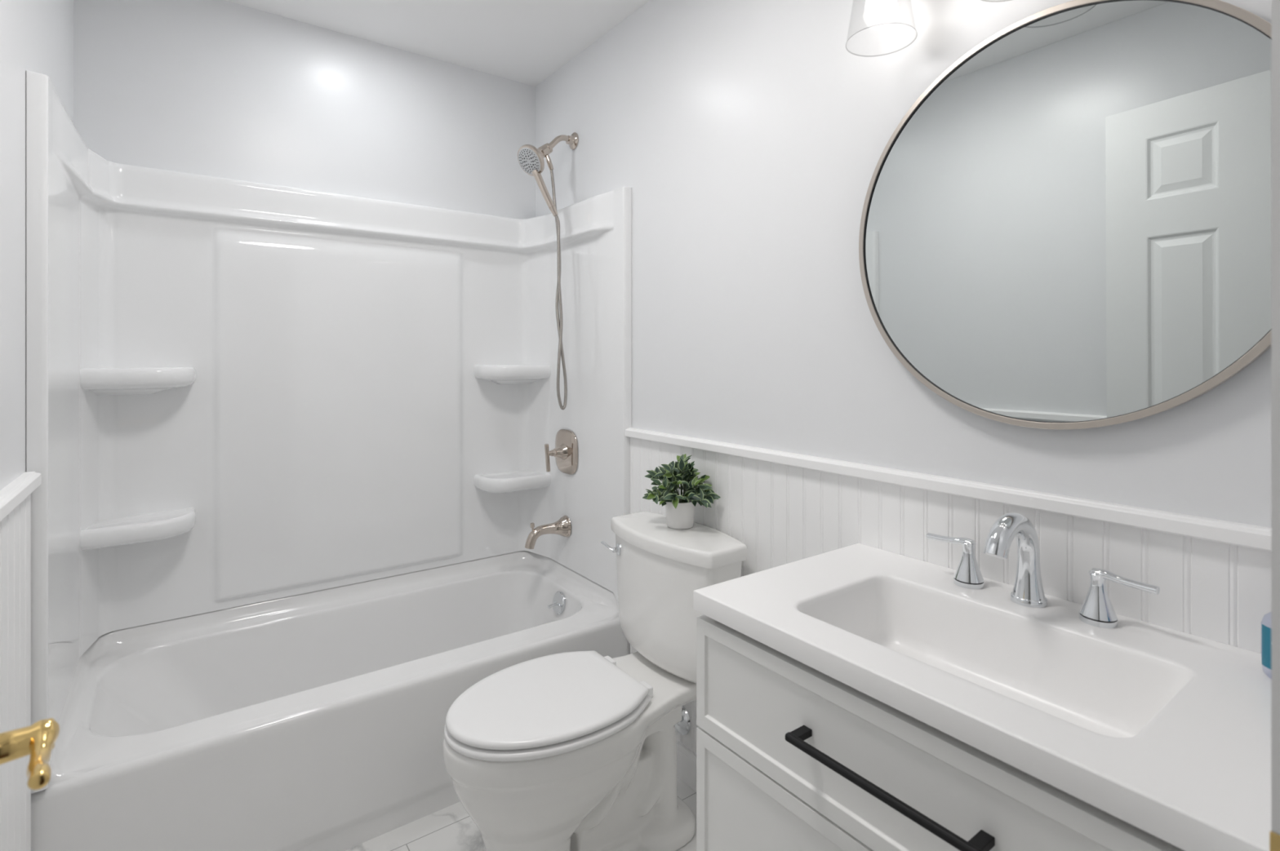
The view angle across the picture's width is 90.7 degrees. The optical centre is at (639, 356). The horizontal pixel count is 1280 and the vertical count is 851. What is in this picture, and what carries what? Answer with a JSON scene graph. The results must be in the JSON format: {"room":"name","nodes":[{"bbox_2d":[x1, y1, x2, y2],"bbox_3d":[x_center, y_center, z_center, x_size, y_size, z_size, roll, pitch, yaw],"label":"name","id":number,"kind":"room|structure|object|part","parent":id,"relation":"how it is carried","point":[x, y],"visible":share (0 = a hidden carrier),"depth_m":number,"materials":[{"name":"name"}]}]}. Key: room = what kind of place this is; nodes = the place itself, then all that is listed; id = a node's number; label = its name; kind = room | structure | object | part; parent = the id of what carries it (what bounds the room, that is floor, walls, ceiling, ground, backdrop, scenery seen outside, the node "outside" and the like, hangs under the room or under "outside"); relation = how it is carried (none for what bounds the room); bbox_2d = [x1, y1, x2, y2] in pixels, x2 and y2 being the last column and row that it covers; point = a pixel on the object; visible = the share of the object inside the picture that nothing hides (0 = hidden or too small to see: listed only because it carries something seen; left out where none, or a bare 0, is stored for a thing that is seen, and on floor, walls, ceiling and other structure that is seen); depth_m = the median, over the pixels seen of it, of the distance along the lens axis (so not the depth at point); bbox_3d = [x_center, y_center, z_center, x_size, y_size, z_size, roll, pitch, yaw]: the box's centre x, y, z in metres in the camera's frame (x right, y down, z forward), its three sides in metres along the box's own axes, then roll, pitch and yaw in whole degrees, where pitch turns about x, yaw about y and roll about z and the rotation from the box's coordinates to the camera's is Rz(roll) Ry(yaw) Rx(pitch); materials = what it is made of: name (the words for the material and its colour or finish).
{"room":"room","nodes":[
{"label":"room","id":0,"kind":"room"},
{"bbox_2d":[0,0,73,490],"bbox_3d":[-1.019,0.055,0.882,0.100,2.490,2.420,0,0,-36],"label":"wall","id":1,"kind":"structure","parent":0,"point":[37,36],"depth_m":1.23,"materials":[{"name":"white paint"}]},
{"bbox_2d":[0,493,31,850],"bbox_3d":[-0.756,0.743,0.614,0.009,0.934,1.676,0,0,-36],"label":"wainscoting","id":2,"kind":"structure","parent":1,"relation":"attached to","point":[15,527],"depth_m":1.17,"materials":[{"name":"white paint"}]},
{"bbox_2d":[0,471,41,521],"bbox_3d":[-0.747,0.248,0.616,0.026,0.029,1.668,0,0,-36],"label":"trim","id":3,"kind":"structure","parent":1,"relation":"attached to","point":[11,495],"depth_m":1.14,"materials":[{"name":"white paint"}]},
{"bbox_2d":[73,0,535,219],"bbox_3d":[-1.105,0.055,2.379,1.724,2.490,0.100,0,0,-36],"label":"wall","id":4,"kind":"structure","parent":0,"point":[215,88],"depth_m":2.22,"materials":[{"name":"white paint"}]},
{"bbox_2d":[26,70,631,794],"bbox_3d":[-0.860,0.156,2.042,1.523,1.487,0.732,0,0,-36],"label":"shower surround","id":5,"kind":"object","parent":4,"relation":"attached to","point":[239,393],"visible":0.95,"depth_m":2.17,"materials":[{"name":"white plastic"}]},
{"bbox_2d":[80,506,195,551],"bbox_3d":[-1.503,0.523,1.892,0.288,0.082,0.193,0,0,-36],"label":"shelf","id":6,"kind":"object","parent":5,"relation":"attached to","point":[107,531],"depth_m":1.86,"materials":[{"name":"white plastic"}]},
{"bbox_2d":[80,367,195,395],"bbox_3d":[-1.503,0.073,1.892,0.288,0.082,0.193,0,0,-36],"label":"shelf","id":7,"kind":"object","parent":5,"relation":"attached to","point":[94,381],"depth_m":1.84,"materials":[{"name":"white plastic"}]},
{"bbox_2d":[473,471,551,493],"bbox_3d":[-0.520,0.523,2.609,0.288,0.082,0.193,0,0,-36],"label":"shelf","id":8,"kind":"object","parent":5,"relation":"attached to","point":[484,482],"depth_m":2.56,"materials":[{"name":"white plastic"}]},
{"bbox_2d":[473,364,551,384],"bbox_3d":[-0.520,0.073,2.609,0.288,0.082,0.193,0,0,-36],"label":"shelf","id":9,"kind":"object","parent":5,"relation":"attached to","point":[482,374],"depth_m":2.55,"materials":[{"name":"white plastic"}]},
{"bbox_2d":[517,144,567,409],"bbox_3d":[-0.368,-0.294,2.378,0.174,0.984,0.112,0,0,-22],"label":"shower","id":10,"kind":"object","parent":5,"relation":"in","point":[531,160],"visible":1,"depth_m":2.37,"materials":[{"name":"silver metal"}]},
{"bbox_2d":[524,515,571,549],"bbox_3d":[-0.363,0.679,2.446,0.176,0.103,0.085,0,0,-36],"label":"tub spout","id":11,"kind":"object","parent":5,"relation":"attached to","point":[562,527],"visible":1,"depth_m":2.44,"materials":[{"name":"silver metal"}]},
{"bbox_3d":[-0.410,0.649,2.411,0.017,0.031,0.016,0,0,-36],"label":"diverter knob","id":12,"kind":"part","parent":11,"relation":"part of","materials":[{"name":"silver metal"}]},
{"bbox_2d":[544,429,577,475],"bbox_3d":[-0.328,0.374,2.465,0.098,0.174,0.174,0,0,-36],"label":"shower valve","id":13,"kind":"object","parent":5,"relation":"attached to","point":[565,452],"visible":1,"depth_m":2.46,"materials":[{"name":"silver metal"}]},
{"bbox_3d":[-0.358,0.391,2.445,0.016,0.108,0.026,0,0,37],"label":"lever","id":14,"kind":"part","parent":13,"relation":"part of","materials":[{"name":"silver metal"}]},
{"bbox_2d":[224,0,649,86],"bbox_3d":[-0.392,-1.230,1.401,1.724,0.080,2.520,0,0,-36],"label":"ceiling","id":15,"kind":"structure","parent":0,"point":[526,42],"depth_m":2.27,"materials":[{"name":"white paint"}]},
{"bbox_2d":[344,777,696,850],"bbox_3d":[-0.392,1.325,1.401,1.724,0.050,2.520,0,0,-36],"label":"floor","id":16,"kind":"structure","parent":0,"point":[450,828],"depth_m":1.72,"materials":[{"name":"tile"}]},
{"bbox_2d":[31,551,629,850],"bbox_3d":[-0.860,1.065,2.042,1.516,0.469,0.724,0,0,-36],"label":"bathtub","id":17,"kind":"object","parent":16,"relation":"on","point":[313,721],"visible":0.77,"depth_m":1.77,"materials":[{"name":"white ceramic"}]},
{"bbox_3d":[-0.331,0.942,2.395,0.037,0.016,0.017,0,0,-32],"label":"trip lever","id":18,"kind":"part","parent":17,"relation":"part of","materials":[{"name":"silver metal"}]},
{"bbox_3d":[-0.308,0.937,2.409,0.028,0.082,0.082,0,0,-36],"label":"overflow plate","id":19,"kind":"part","parent":17,"relation":"part of","materials":[{"name":"silver metal"}]},
{"bbox_2d":[442,511,747,850],"bbox_3d":[-0.127,0.896,1.649,0.774,0.807,0.460,0,0,-36],"label":"toilet","id":20,"kind":"object","parent":16,"relation":"on","point":[576,751],"visible":0.97,"depth_m":1.59,"materials":[{"name":"white ceramic"}]},
{"bbox_3d":[-0.238,0.862,1.556,0.479,0.019,0.382,0,0,-36],"label":"seat","id":21,"kind":"part","parent":20,"relation":"part of","materials":[{"name":"white plastic"}]},
{"bbox_3d":[-0.239,0.838,1.555,0.468,0.017,0.374,0,0,-36],"label":"seat lid","id":22,"kind":"part","parent":20,"relation":"part of","materials":[{"name":"white plastic"}]},
{"bbox_3d":[-0.148,1.086,1.621,0.708,0.428,0.374,0,0,-36],"label":"bowl","id":23,"kind":"part","parent":20,"relation":"part of","materials":[{"name":"white ceramic"}]},
{"bbox_3d":[-0.085,0.578,1.908,0.070,0.038,0.034,0,0,13],"label":"flush lever","id":24,"kind":"part","parent":20,"relation":"part of","materials":[{"name":"silver metal"}]},
{"bbox_3d":[0.097,0.699,1.812,0.201,0.331,0.434,0,0,-36],"label":"tank","id":25,"kind":"part","parent":20,"relation":"part of","materials":[{"name":"white ceramic"}]},
{"bbox_3d":[0.097,0.514,1.812,0.219,0.042,0.460,0,0,-36],"label":"tank lid","id":26,"kind":"part","parent":20,"relation":"part of","materials":[{"name":"white ceramic"}]},
{"bbox_2d":[642,453,720,529],"bbox_3d":[0.101,0.388,1.818,0.199,0.209,0.238,0,0,-36],"label":"potted plant","id":27,"kind":"object","parent":20,"relation":"on","point":[679,508],"visible":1,"depth_m":1.81,"materials":[{"name":"green plant"}]},
{"bbox_3d":[0.116,0.454,1.840,0.088,0.078,0.088,0,0,-36],"label":"pot","id":28,"kind":"part","parent":27,"relation":"part of","materials":[{"name":"white ceramic"}]},
{"bbox_2d":[696,614,1184,850],"bbox_3d":[0.507,0.882,0.981,0.514,0.836,0.767,0,0,-36],"label":"vanity cabinet","id":29,"kind":"object","parent":16,"relation":"on","point":[791,756],"visible":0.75,"depth_m":0.92,"materials":[{"name":"white paint"}]},
{"bbox_3d":[0.338,0.807,0.857,0.020,0.253,0.767,0,0,-36],"label":"drawer","id":30,"kind":"part","parent":29,"relation":"part of","materials":[{"name":"white paint"}]},
{"bbox_3d":[0.317,0.569,0.843,0.044,0.012,0.285,0,0,-36],"label":"drawer pull","id":31,"kind":"part","parent":29,"relation":"part of","materials":[{"name":"black metal"}]},
{"bbox_2d":[693,543,1271,850],"bbox_3d":[0.527,0.492,0.994,0.499,0.129,0.774,0,0,-36],"label":"countertop","id":32,"kind":"structure","parent":29,"relation":"on","point":[1166,732],"depth_m":0.92,"materials":[{"name":"white stone"}]},
{"bbox_2d":[926,512,1159,628],"bbox_3d":[0.634,0.346,1.073,0.166,0.164,0.364,0,0,-36],"label":"faucet","id":33,"kind":"object","parent":32,"relation":"on","point":[1097,610],"visible":1,"depth_m":1.07,"materials":[{"name":"silver metal"}]},
{"bbox_3d":[0.603,0.385,1.210,0.051,0.086,0.104,0,0,-36],"label":"handle","id":34,"kind":"part","parent":33,"relation":"part of","materials":[{"name":"silver metal"}]},
{"bbox_3d":[0.634,0.346,1.073,0.166,0.164,0.055,0,0,-36],"label":"spout","id":35,"kind":"part","parent":33,"relation":"part of","materials":[{"name":"silver metal"}]},
{"bbox_3d":[0.756,0.385,1.000,0.051,0.086,0.104,0,0,-36],"label":"handle","id":36,"kind":"part","parent":33,"relation":"part of","materials":[{"name":"silver metal"}]},
{"bbox_2d":[1262,624,1271,669],"bbox_3d":[0.860,0.363,0.825,0.064,0.128,0.074,0,0,-36],"label":"label","id":37,"kind":"object","parent":32,"relation":"on","point":[1266,632],"visible":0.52,"depth_m":0.83,"materials":[{"name":"blue paper"}]},
{"bbox_2d":[535,0,1271,654],"bbox_3d":[0.293,0.055,1.839,0.100,2.490,2.420,0,0,-36],"label":"wall","id":38,"kind":"structure","parent":0,"point":[748,139],"depth_m":1.62,"materials":[{"name":"white paint"}]},
{"bbox_2d":[537,132,578,170],"bbox_3d":[-0.326,-0.805,2.467,0.161,0.171,0.067,0,0,-36],"label":"shower arm","id":39,"kind":"object","parent":38,"relation":"attached to","point":[572,140],"visible":1,"depth_m":2.45,"materials":[{"name":"silver metal"}]},
{"bbox_2d":[545,155,553,170],"bbox_3d":[-0.350,-0.749,2.440,0.033,0.058,0.019,0,0,-15],"label":"connector","id":40,"kind":"object","parent":39,"relation":"attached to","point":[548,162],"depth_m":2.43,"materials":[{"name":"silver metal"}]},
{"bbox_2d":[675,706,690,735],"bbox_3d":[0.098,1.021,1.948,0.068,0.301,0.097,0,0,-36],"label":"water supply valve","id":41,"kind":"object","parent":38,"relation":"attached to","point":[683,727],"visible":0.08,"depth_m":1.94,"materials":[{"name":"silver metal"}]},
{"bbox_2d":[676,740,696,792],"bbox_3d":[0.459,1.250,1.506,0.024,0.100,1.685,0,0,-36],"label":"baseboard","id":42,"kind":"structure","parent":38,"relation":"attached to","point":[686,758],"depth_m":1.92,"materials":[{"name":"white paint"}]},
{"bbox_2d":[865,0,897,22],"bbox_3d":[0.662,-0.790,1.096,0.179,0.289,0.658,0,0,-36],"label":"bulb","id":43,"kind":"object","parent":38,"relation":"attached to","point":[877,11],"visible":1,"depth_m":1.28,"materials":[{"name":"white glass"}]},
{"bbox_2d":[625,427,1271,551],"bbox_3d":[0.454,0.261,1.509,0.028,0.029,1.696,0,0,-36],"label":"trim","id":44,"kind":"structure","parent":38,"relation":"attached to","point":[1256,537],"depth_m":1.17,"materials":[{"name":"white paint"}]},
{"bbox_2d":[630,437,1271,754],"bbox_3d":[0.465,0.743,1.511,0.009,0.934,1.686,0,0,-36],"label":"wainscoting","id":45,"kind":"structure","parent":38,"relation":"attached to","point":[783,514],"depth_m":1.28,"materials":[{"name":"white paint"}]},
{"bbox_2d":[858,0,1271,429],"bbox_3d":[0.718,-0.242,1.130,0.024,0.741,0.741,0,0,-36],"label":"round mirror","id":46,"kind":"object","parent":38,"relation":"attached to","point":[1068,227],"visible":0.99,"depth_m":1.07,"materials":[{"name":"silver metal"}]},
{"bbox_3d":[0.387,0.055,0.332,1.724,2.490,0.125,0,0,-36],"label":"wall","id":47,"kind":"structure","parent":0,"visible":0},
{"bbox_2d":[0,717,60,790],"bbox_3d":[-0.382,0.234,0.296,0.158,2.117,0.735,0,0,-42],"label":"door handle","id":48,"kind":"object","parent":47,"relation":"in","point":[37,740],"depth_m":0.55,"materials":[{"name":"gold metal"}]},
{"bbox_2d":[1269,0,1279,850],"bbox_3d":[0.208,0.218,0.201,0.774,2.163,0.128,0,0,-36],"label":"trim","id":49,"kind":"structure","parent":47,"relation":"attached to","point":[1274,834],"depth_m":0.47,"materials":[{"name":"white paint"}]},
{"bbox_3d":[0.476,0.379,0.457,0.003,0.053,0.031,0,0,-36],"label":"strike plate","id":50,"kind":"part","parent":49,"relation":"part of","materials":[{"name":"gold metal"}]}
]}

